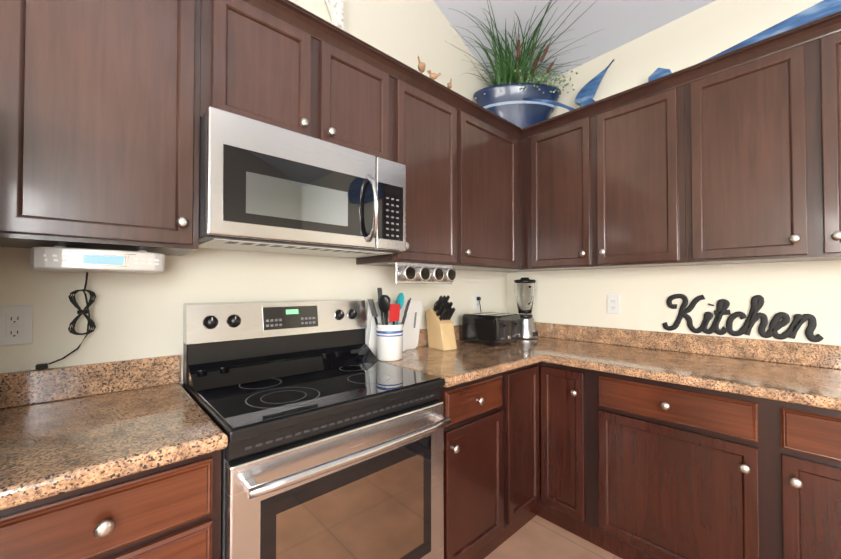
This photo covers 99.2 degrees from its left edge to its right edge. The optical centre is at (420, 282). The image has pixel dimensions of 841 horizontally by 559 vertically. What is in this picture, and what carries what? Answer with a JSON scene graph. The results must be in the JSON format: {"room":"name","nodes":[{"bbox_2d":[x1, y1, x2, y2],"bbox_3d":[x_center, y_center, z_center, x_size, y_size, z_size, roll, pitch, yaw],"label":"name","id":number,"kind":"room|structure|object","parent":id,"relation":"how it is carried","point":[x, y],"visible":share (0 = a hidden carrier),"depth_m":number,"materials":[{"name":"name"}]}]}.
{"room":"kitchen","nodes":[
{"label":"kitchen","id":0,"kind":"room"},
{"bbox_2d":[0,0,506,386],"bbox_3d":[-1.273,-1.236,1.131,5.200,5.043,0.120,1,-1,-42],"label":"wall","id":1,"kind":"structure","parent":0,"point":[136,315],"depth_m":1.48,"materials":[{"name":"paint"}]},
{"bbox_2d":[0,305,32,345],"bbox_3d":[-1.216,0.128,1.073,0.074,0.120,0.009,1,-1,-42],"label":"outlet","id":2,"kind":"object","parent":1,"relation":"attached to","point":[16,324],"visible":1,"depth_m":1.07,"materials":[{"name":"white plastic"}]},
{"bbox_2d":[0,0,207,255],"bbox_3d":[-0.965,-0.562,1.097,0.446,0.916,0.328,1,-1,-42],"label":"upper cabinet","id":3,"kind":"object","parent":1,"relation":"attached to","point":[103,103],"depth_m":0.98,"materials":[{"name":"brown wood"}]},
{"bbox_2d":[31,246,164,273],"bbox_3d":[-0.961,-0.068,1.085,0.286,0.070,0.242,1,-1,-42],"label":"radio","id":4,"kind":"object","parent":3,"relation":"attached to","point":[58,259],"visible":1,"depth_m":0.99,"materials":[{"name":"silver metal"}]},
{"bbox_2d":[28,272,95,368],"bbox_3d":[-1.116,0.116,1.119,0.150,0.302,0.065,1,-1,-42],"label":"cord","id":5,"kind":"object","parent":4,"relation":"attached to","point":[85,311],"visible":1,"depth_m":1.13,"materials":[{"name":"black plastic"}]},
{"bbox_2d":[208,0,399,163],"bbox_3d":[-0.514,-0.768,1.513,0.774,0.491,0.328,1,-1,-42],"label":"upper cabinet","id":6,"kind":"object","parent":1,"relation":"attached to","point":[278,63],"depth_m":1.35,"materials":[{"name":"brown wood"}]},
{"bbox_2d":[199,106,405,257],"bbox_3d":[-0.463,-0.325,1.450,0.770,0.392,0.480,1,-1,-42],"label":"over-the-range microwave","id":7,"kind":"object","parent":6,"relation":"attached to","point":[264,187],"visible":1,"depth_m":1.25,"materials":[{"name":"grey metal"}]},
{"bbox_2d":[325,0,342,29],"bbox_3d":[-0.618,-1.416,1.617,0.590,0.891,0.037,1,-1,-42],"label":"decor","id":8,"kind":"object","parent":6,"relation":"on","point":[335,7],"visible":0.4,"depth_m":1.78,"materials":[{"name":"white"}]},
{"bbox_2d":[356,62,463,267],"bbox_3d":[-0.064,-0.549,1.922,0.446,0.916,0.328,1,-1,-42],"label":"upper cabinet","id":9,"kind":"object","parent":1,"relation":"attached to","point":[431,114],"depth_m":1.82,"materials":[{"name":"brown wood"}]},
{"bbox_2d":[387,262,455,283],"bbox_3d":[0.022,-0.042,1.804,0.387,0.100,0.111,1,-1,-42],"label":"spice rack","id":10,"kind":"object","parent":9,"relation":"attached to","point":[412,273],"visible":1,"depth_m":1.74,"materials":[{"name":"silver metal"}]},
{"bbox_2d":[417,56,451,88],"bbox_3d":[0.070,-1.051,1.815,0.268,0.083,0.061,1,-1,-42],"label":"bird figurines","id":11,"kind":"object","parent":9,"relation":"on","point":[421,69],"visible":0.77,"depth_m":1.80,"materials":[{"name":"brown"}]},
{"bbox_2d":[473,293,480,310],"bbox_3d":[0.375,0.137,2.502,0.077,0.120,0.051,1,-1,-42],"label":"outlet","id":12,"kind":"object","parent":1,"relation":"attached to","point":[476,301],"visible":0.98,"depth_m":2.48,"materials":[{"name":"white plastic"}]},
{"bbox_2d":[454,97,519,271],"bbox_3d":[0.311,-0.544,2.266,0.572,0.916,0.328,1,-1,-42],"label":"upper cabinet","id":13,"kind":"object","parent":1,"relation":"attached to","point":[491,142],"depth_m":2.16,"materials":[{"name":"brown wood"}]},
{"bbox_2d":[484,515,621,558],"bbox_3d":[0.321,1.309,-0.648,5.440,0.100,4.840,1,-1,-42],"label":"floor","id":14,"kind":"structure","parent":0,"point":[537,537],"depth_m":1.76,"materials":[{"name":"tile"}]},
{"bbox_2d":[0,450,220,558],"bbox_3d":[-0.867,0.846,0.968,0.446,0.876,0.618,1,-1,-42],"label":"base cabinet","id":15,"kind":"object","parent":14,"relation":"on","point":[173,510],"depth_m":0.78,"materials":[{"name":"brown wood"}]},
{"bbox_2d":[0,355,227,509],"bbox_3d":[-0.855,0.338,0.963,0.446,0.142,0.653,1,-1,-42],"label":"countertop","id":16,"kind":"structure","parent":15,"relation":"on","point":[66,429],"depth_m":0.91,"materials":[{"name":"stone"}]},
{"bbox_2d":[183,299,450,558],"bbox_3d":[-0.371,0.683,1.336,0.768,1.212,0.693,1,-1,-42],"label":"range","id":17,"kind":"object","parent":14,"relation":"on","point":[326,421],"visible":1,"depth_m":1.20,"materials":[{"name":"grey metal"}]},
{"bbox_2d":[437,370,511,558],"bbox_3d":[0.038,0.859,1.798,0.453,0.876,0.618,1,-1,-42],"label":"base cabinet","id":18,"kind":"object","parent":14,"relation":"on","point":[478,436],"depth_m":1.59,"materials":[{"name":"brown wood"}]},
{"bbox_2d":[512,362,539,534],"bbox_3d":[0.320,0.863,2.056,0.313,0.876,0.618,1,-1,-42],"label":"base cabinet","id":19,"kind":"object","parent":14,"relation":"on","point":[526,379],"depth_m":1.86,"materials":[{"name":"brown wood"}]},
{"bbox_2d":[375,325,543,387],"bbox_3d":[0.151,0.352,1.884,0.726,0.142,0.653,1,-1,-42],"label":"countertop","id":20,"kind":"structure","parent":19,"relation":"on","point":[471,361],"depth_m":1.81,"materials":[{"name":"stone"}]},
{"bbox_2d":[367,288,410,360],"bbox_3d":[-0.154,0.203,1.778,0.209,0.353,0.170,1,-1,-42],"label":"utensil crock","id":21,"kind":"object","parent":20,"relation":"on","point":[389,337],"visible":1,"depth_m":1.73,"materials":[{"name":"white ceramic"}]},
{"bbox_2d":[365,300,421,355],"bbox_3d":[-0.132,0.241,1.943,0.370,0.283,0.077,1,-1,-42],"label":"cutting boards","id":22,"kind":"object","parent":20,"relation":"on","point":[411,327],"visible":0.54,"depth_m":1.97,"materials":[{"name":"white plastic"}]},
{"bbox_2d":[426,295,456,350],"bbox_3d":[0.121,0.231,2.100,0.096,0.308,0.181,1,-1,-35],"label":"knife block","id":23,"kind":"object","parent":20,"relation":"on","point":[440,331],"visible":1,"depth_m":2.06,"materials":[{"name":"brown wood"}]},
{"bbox_2d":[540,362,587,540],"bbox_3d":[0.958,0.863,2.053,0.618,0.876,0.286,1,-1,-42],"label":"base cabinet","id":24,"kind":"object","parent":14,"relation":"on","point":[563,432],"depth_m":1.85,"materials":[{"name":"brown wood"}]},
{"bbox_2d":[584,369,763,558],"bbox_3d":[1.265,0.858,1.717,0.618,0.876,0.625,1,-1,-42],"label":"base cabinet","id":25,"kind":"object","parent":14,"relation":"on","point":[625,467],"depth_m":1.50,"materials":[{"name":"brown wood"}]},
{"bbox_2d":[460,322,840,410],"bbox_3d":[1.251,0.349,1.710,0.661,0.142,2.398,1,-1,-42],"label":"countertop","id":26,"kind":"structure","parent":25,"relation":"on","point":[809,374],"depth_m":1.67,"materials":[{"name":"stone"}]},
{"bbox_2d":[462,312,520,346],"bbox_3d":[0.465,0.295,2.313,0.297,0.186,0.285,-1,-1,43],"label":"toaster","id":27,"kind":"object","parent":26,"relation":"on","point":[496,329],"visible":1,"depth_m":2.22,"materials":[{"name":"black"}]},
{"bbox_2d":[514,277,537,338],"bbox_3d":[0.750,0.178,2.543,0.202,0.427,0.172,1,-1,-42],"label":"blender","id":28,"kind":"object","parent":26,"relation":"on","point":[524,289],"visible":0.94,"depth_m":2.48,"materials":[{"name":"silver metal"}]},
{"bbox_2d":[764,398,840,558],"bbox_3d":[1.631,0.852,1.318,0.618,0.876,0.458,1,-1,-42],"label":"base cabinet","id":29,"kind":"object","parent":14,"relation":"on","point":[802,443],"depth_m":1.23,"materials":[{"name":"brown wood"}]},
{"bbox_2d":[433,0,715,83],"bbox_3d":[0.321,-2.744,-0.586,5.440,2.610,4.840,1,-1,-42],"label":"ceiling","id":30,"kind":"structure","parent":0,"point":[617,23],"depth_m":2.23,"materials":[{"name":"grey paint"}]},
{"bbox_2d":[507,0,840,345],"bbox_3d":[2.242,-0.145,1.216,0.120,2.865,4.720,1,-1,-42],"label":"wall","id":31,"kind":"structure","parent":0,"point":[579,297],"depth_m":1.98,"materials":[{"name":"paint"}]},
{"bbox_2d":[520,70,683,271],"bbox_3d":[1.077,-0.546,2.158,0.328,0.916,0.904,1,-1,-42],"label":"upper cabinet","id":32,"kind":"object","parent":31,"relation":"attached to","point":[600,180],"depth_m":1.98,"materials":[{"name":"brown wood"}]},
{"bbox_2d":[473,83,560,128],"bbox_3d":[0.668,-1.132,2.482,0.465,0.350,0.465,1,-1,-42],"label":"planter","id":33,"kind":"object","parent":32,"relation":"on","point":[506,102],"visible":0.77,"depth_m":2.39,"materials":[{"name":"blue"}]},
{"bbox_2d":[446,0,599,93],"bbox_3d":[0.637,-1.471,2.196,0.881,0.446,0.830,1,-1,-42],"label":"plant","id":34,"kind":"object","parent":33,"relation":"in","point":[515,75],"visible":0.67,"depth_m":2.35,"materials":[{"name":"green plant"}]},
{"bbox_2d":[523,98,573,110],"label":"decor","id":35,"kind":"object","parent":32,"relation":"on","point":[524,99],"depth_m":2.21,"materials":[{"name":"paint"}]},
{"bbox_2d":[574,59,613,106],"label":"decor","id":36,"kind":"object","parent":32,"relation":"on","point":[588,90],"depth_m":2.30,"materials":[{"name":"paint"}]},
{"bbox_2d":[648,68,671,81],"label":"decor","id":37,"kind":"object","parent":32,"relation":"on","point":[659,72],"depth_m":2.02,"materials":[{"name":"paint"}]},
{"bbox_2d":[607,295,619,313],"bbox_3d":[1.207,0.137,2.243,0.009,0.120,0.074,1,-1,-42],"label":"electrical outlet","id":38,"kind":"object","parent":31,"relation":"attached to","point":[613,304],"visible":1,"depth_m":2.24,"materials":[{"name":"white plastic"}]},
{"bbox_2d":[662,294,823,341],"bbox_3d":[1.588,0.167,1.821,0.004,0.213,0.616,1,-1,-42],"label":"kitchen sign","id":39,"kind":"object","parent":31,"relation":"attached to","point":[755,316],"visible":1,"depth_m":1.78,"materials":[{"name":"black metal"}]},
{"bbox_2d":[680,11,840,265],"bbox_3d":[1.672,-0.556,1.510,0.328,0.916,0.855,1,-1,-42],"label":"upper cabinet","id":40,"kind":"object","parent":31,"relation":"attached to","point":[733,157],"depth_m":1.52,"materials":[{"name":"brown wood"}]},
{"bbox_2d":[700,0,840,62],"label":"decor","id":41,"kind":"object","parent":40,"relation":"on","point":[824,8],"depth_m":1.62,"materials":[{"name":"paint"}]}
]}

